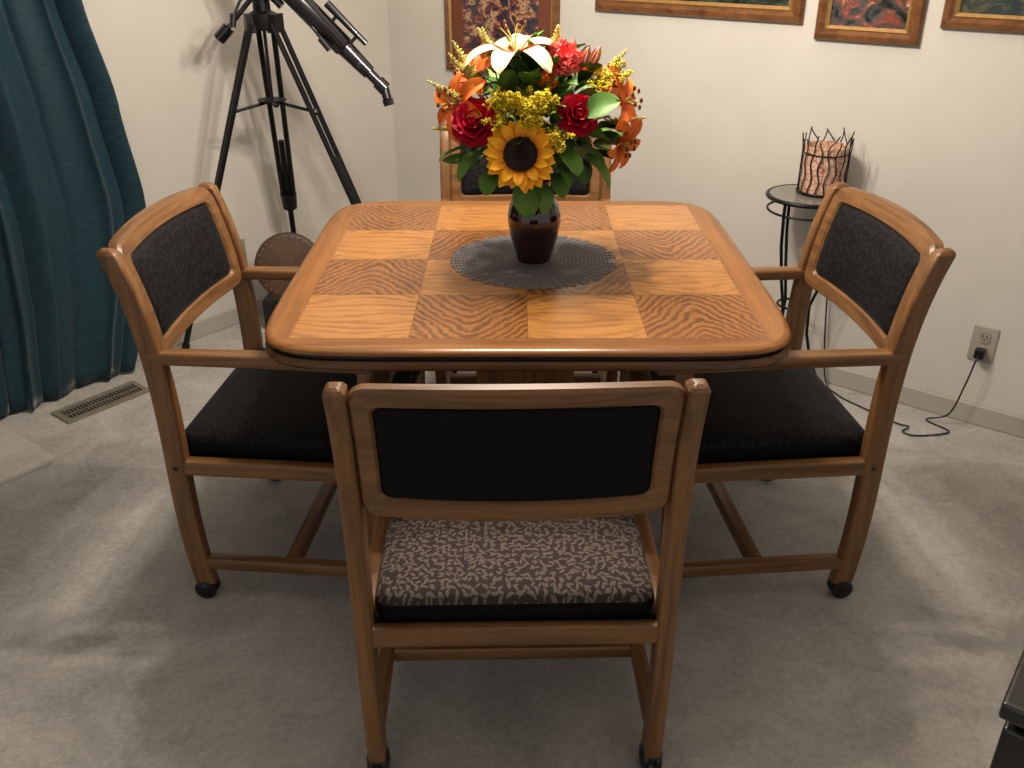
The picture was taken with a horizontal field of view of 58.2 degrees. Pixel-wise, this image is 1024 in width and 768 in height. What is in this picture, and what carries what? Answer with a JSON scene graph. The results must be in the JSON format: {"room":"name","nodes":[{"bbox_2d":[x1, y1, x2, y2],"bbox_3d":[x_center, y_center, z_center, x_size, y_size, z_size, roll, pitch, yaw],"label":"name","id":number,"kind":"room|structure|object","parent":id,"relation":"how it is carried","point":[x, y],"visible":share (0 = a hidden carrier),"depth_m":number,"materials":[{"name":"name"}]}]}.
{"room":"dining room","nodes":[
{"label":"dining room","id":0,"kind":"room"},
{"bbox_2d":[82,0,397,321],"bbox_3d":[-2.433,-0.668,1.857,0.120,2.500,6.000,19,33,33],"label":"wall","id":1,"kind":"structure","parent":0,"point":[172,80],"depth_m":3.59,"materials":[{"name":"paint"}]},
{"bbox_2d":[137,296,265,360],"bbox_3d":[-1.026,-0.345,3.916,0.012,0.070,1.600,19,33,33],"label":"baseboard","id":2,"kind":"structure","parent":1,"relation":"attached to","point":[214,323],"depth_m":3.71,"materials":[{"name":"paint"}]},
{"bbox_2d":[240,238,247,262],"bbox_3d":[-1.105,-0.522,3.718,0.009,0.120,0.076,19,33,33],"label":"wall outlet","id":3,"kind":"object","parent":1,"relation":"attached to","point":[242,239],"visible":0.06,"depth_m":3.72,"materials":[{"name":"white plastic"}]},
{"bbox_3d":[-1.963,-1.758,1.709,1.339,0.050,1.703,0,27,0],"label":"curtain rod","id":4,"kind":"object","parent":1,"relation":"attached to","visible":0},
{"bbox_2d":[0,0,145,417],"bbox_3d":[-1.939,-0.749,2.270,0.112,2.251,2.064,19,33,33],"label":"window curtain","id":5,"kind":"object","parent":4,"relation":"hanging from","point":[70,179],"visible":0.91,"depth_m":3.02,"materials":[{"name":"teal fabric"}]},
{"bbox_2d":[0,314,1023,767],"bbox_3d":[-0.032,1.285,0.827,6.120,0.060,6.120,19,33,33],"label":"floor","id":6,"kind":"structure","parent":0,"point":[111,655],"depth_m":2.15,"materials":[{"name":"carpet"}]},
{"bbox_2d":[0,426,53,485],"bbox_3d":[-1.756,0.309,2.667,0.343,0.025,0.727,19,33,33],"label":"floor mat","id":7,"kind":"object","parent":6,"relation":"on","point":[20,457],"visible":1,"depth_m":2.81,"materials":[{"name":"fabric"}]},
{"bbox_2d":[51,381,148,423],"bbox_3d":[-1.416,0.061,3.179,0.115,0.008,0.305,19,33,33],"label":"floor vent","id":8,"kind":"object","parent":6,"relation":"in","point":[72,413],"visible":0.99,"depth_m":3.17,"materials":[{"name":"metal"}]},
{"bbox_2d":[96,182,424,597],"bbox_3d":[-0.536,0.008,2.298,0.627,0.897,0.580,2,27,4],"label":"dining chair","id":9,"kind":"object","parent":6,"relation":"on","point":[180,254],"visible":0.79,"depth_m":2.13,"materials":[{"name":"brown wood"}]},
{"bbox_2d":[185,348,418,460],"bbox_3d":[-0.507,0.032,2.307,0.477,0.070,0.497,2,27,4],"label":"seat cushion","id":10,"kind":"object","parent":9,"relation":"on","point":[255,414],"depth_m":2.15,"materials":[{"name":"black fabric"}]},
{"bbox_2d":[254,232,313,327],"bbox_3d":[-0.885,-0.420,3.708,0.257,0.390,0.174,0,27,0],"label":"drum","id":11,"kind":"object","parent":6,"relation":"on","point":[285,249],"visible":0.49,"depth_m":3.63,"materials":[{"name":"brown leather"}]},
{"bbox_2d":[181,0,393,348],"bbox_3d":[-0.805,-0.944,3.394,0.931,1.616,0.517,0,27,0],"label":"telescope","id":12,"kind":"object","parent":6,"relation":"on","point":[330,35],"visible":0.94,"depth_m":3.19,"materials":[{"name":"black metal"}]},
{"bbox_2d":[322,371,710,767],"bbox_3d":[0.002,0.269,1.780,0.580,0.897,0.627,-1,27,-1],"label":"dining chair","id":13,"kind":"object","parent":6,"relation":"on","point":[512,522],"visible":0.99,"depth_m":1.53,"materials":[{"name":"brown wood"}]},
{"bbox_2d":[375,515,653,618],"bbox_3d":[0.001,0.278,1.818,0.497,0.070,0.477,-1,27,-1],"label":"seat cushion","id":14,"kind":"object","parent":13,"relation":"on","point":[588,568],"depth_m":1.65,"materials":[{"name":"brown fabric"}]},
{"bbox_2d":[435,120,617,383],"bbox_3d":[0.045,-0.337,2.981,0.580,0.897,0.627,0,27,0],"label":"dining chair","id":15,"kind":"object","parent":6,"relation":"on","point":[467,189],"visible":0.15,"depth_m":3.06,"materials":[{"name":"brown wood"}]},
{"bbox_2d":[265,201,790,383],"bbox_3d":[0.032,0.031,2.415,1.092,0.750,1.080,0,27,0],"label":"dining table","id":16,"kind":"object","parent":6,"relation":"on","point":[378,288],"visible":0.76,"depth_m":2.00,"materials":[{"name":"brown wood"}]},
{"bbox_2d":[450,235,616,288],"bbox_3d":[0.052,-0.304,2.243,0.406,0.001,0.406,0,27,0],"label":"placemat","id":17,"kind":"object","parent":16,"relation":"on","point":[563,257],"visible":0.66,"depth_m":2.20,"materials":[{"name":"grey fabric"}]},
{"bbox_2d":[427,18,645,263],"bbox_3d":[0.059,-0.541,2.099,0.474,0.548,0.416,0,27,0],"label":"flower arrangement","id":18,"kind":"object","parent":17,"relation":"on","point":[528,81],"visible":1,"depth_m":1.97,"materials":[{"name":"multicoloured plant"}]},
{"bbox_2d":[619,182,955,597],"bbox_3d":[0.594,0.008,2.298,0.627,0.897,0.580,-2,27,-4],"label":"dining chair","id":19,"kind":"object","parent":6,"relation":"on","point":[879,263],"visible":0.78,"depth_m":2.13,"materials":[{"name":"brown wood"}]},
{"bbox_2d":[649,349,864,461],"bbox_3d":[0.565,0.032,2.307,0.477,0.070,0.497,-2,27,-4],"label":"seat cushion","id":20,"kind":"object","parent":19,"relation":"on","point":[786,415],"depth_m":2.14,"materials":[{"name":"black fabric"}]},
{"bbox_2d":[765,184,822,374],"bbox_3d":[0.968,-0.307,3.138,0.293,0.699,0.300,0,27,0],"label":"side table","id":21,"kind":"object","parent":6,"relation":"on","point":[786,195],"visible":0.47,"depth_m":2.98,"materials":[{"name":"black metal"}]},
{"bbox_2d":[796,126,854,197],"bbox_3d":[1.001,-0.710,2.940,0.160,0.197,0.159,0,27,0],"label":"candle holder","id":22,"kind":"object","parent":21,"relation":"on","point":[823,163],"visible":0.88,"depth_m":2.90,"materials":[{"name":"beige glass"}]},
{"bbox_2d":[799,141,849,194],"bbox_3d":[1.000,-0.691,2.950,0.136,0.148,0.136,0,27,0],"label":"glass shade","id":23,"kind":"object","parent":22,"relation":"in","point":[822,165],"depth_m":2.90,"materials":[{"name":"glass"}]},
{"bbox_2d":[990,649,1023,767],"bbox_3d":[1.183,0.720,1.321,0.900,0.505,0.450,19,33,33],"label":"base cabinet","id":24,"kind":"object","parent":6,"relation":"on","point":[1009,752],"visible":1,"depth_m":1.32,"materials":[{"name":"paint"}]},
{"bbox_2d":[387,0,1023,416],"bbox_3d":[1.815,-0.922,2.361,6.120,2.500,0.120,19,33,33],"label":"wall","id":25,"kind":"structure","parent":0,"point":[727,106],"depth_m":3.03,"materials":[{"name":"paint"}]},
{"bbox_2d":[444,0,559,74],"bbox_3d":[-0.052,-1.574,3.559,0.570,0.735,0.026,19,33,33],"label":"framed picture","id":26,"kind":"object","parent":25,"relation":"attached to","point":[462,17],"visible":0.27,"depth_m":3.66,"materials":[{"name":"brown wood"}]},
{"bbox_2d":[595,0,805,23],"bbox_3d":[0.611,-1.488,3.023,0.784,0.526,0.026,19,33,33],"label":"framed picture","id":27,"kind":"object","parent":25,"relation":"attached to","point":[777,11],"visible":1,"depth_m":3.07,"materials":[{"name":"brown wood"}]},
{"bbox_2d":[680,0,788,5],"bbox_3d":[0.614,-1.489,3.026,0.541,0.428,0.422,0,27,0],"label":"print","id":28,"kind":"object","parent":27,"relation":"attached to","point":[682,2],"depth_m":3.03},
{"bbox_2d":[814,0,926,46],"bbox_3d":[1.083,-1.232,2.740,0.321,0.408,0.026,19,33,33],"label":"framed picture","id":29,"kind":"object","parent":25,"relation":"attached to","point":[887,22],"visible":1,"depth_m":2.79,"materials":[{"name":"brown wood"}]},
{"bbox_2d":[830,0,909,29],"bbox_3d":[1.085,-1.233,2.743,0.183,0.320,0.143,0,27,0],"label":"print","id":30,"kind":"object","parent":29,"relation":"attached to","point":[844,14],"depth_m":2.80},
{"bbox_2d":[815,367,1023,437],"bbox_3d":[1.826,0.205,2.825,5.987,0.070,0.014,19,33,33],"label":"baseboard","id":31,"kind":"structure","parent":25,"relation":"attached to","point":[990,418],"depth_m":3.09,"materials":[{"name":"paint"}]},
{"bbox_2d":[940,0,1023,33],"bbox_3d":[1.513,-1.158,2.400,0.668,0.473,0.026,19,33,33],"label":"framed picture","id":32,"kind":"object","parent":25,"relation":"attached to","point":[1007,16],"visible":1,"depth_m":2.61,"materials":[{"name":"brown wood"}]},
{"bbox_2d":[960,0,1023,15],"bbox_3d":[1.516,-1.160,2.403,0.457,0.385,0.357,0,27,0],"label":"print","id":33,"kind":"object","parent":32,"relation":"attached to","point":[967,7],"depth_m":2.59},
{"bbox_2d":[967,324,999,363],"bbox_3d":[1.506,-0.126,2.941,0.076,0.120,0.009,19,33,33],"label":"wall outlet","id":34,"kind":"object","parent":25,"relation":"attached to","point":[984,337],"visible":0.84,"depth_m":2.93,"materials":[{"name":"white plastic"}]},
{"bbox_2d":[823,298,986,435],"bbox_3d":[1.231,-0.203,2.979,0.550,0.660,0.212,19,32,32],"label":"power cord","id":35,"kind":"object","parent":34,"relation":"attached to","point":[979,353],"visible":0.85,"depth_m":3.00,"materials":[{"name":"black plastic"}]}
]}

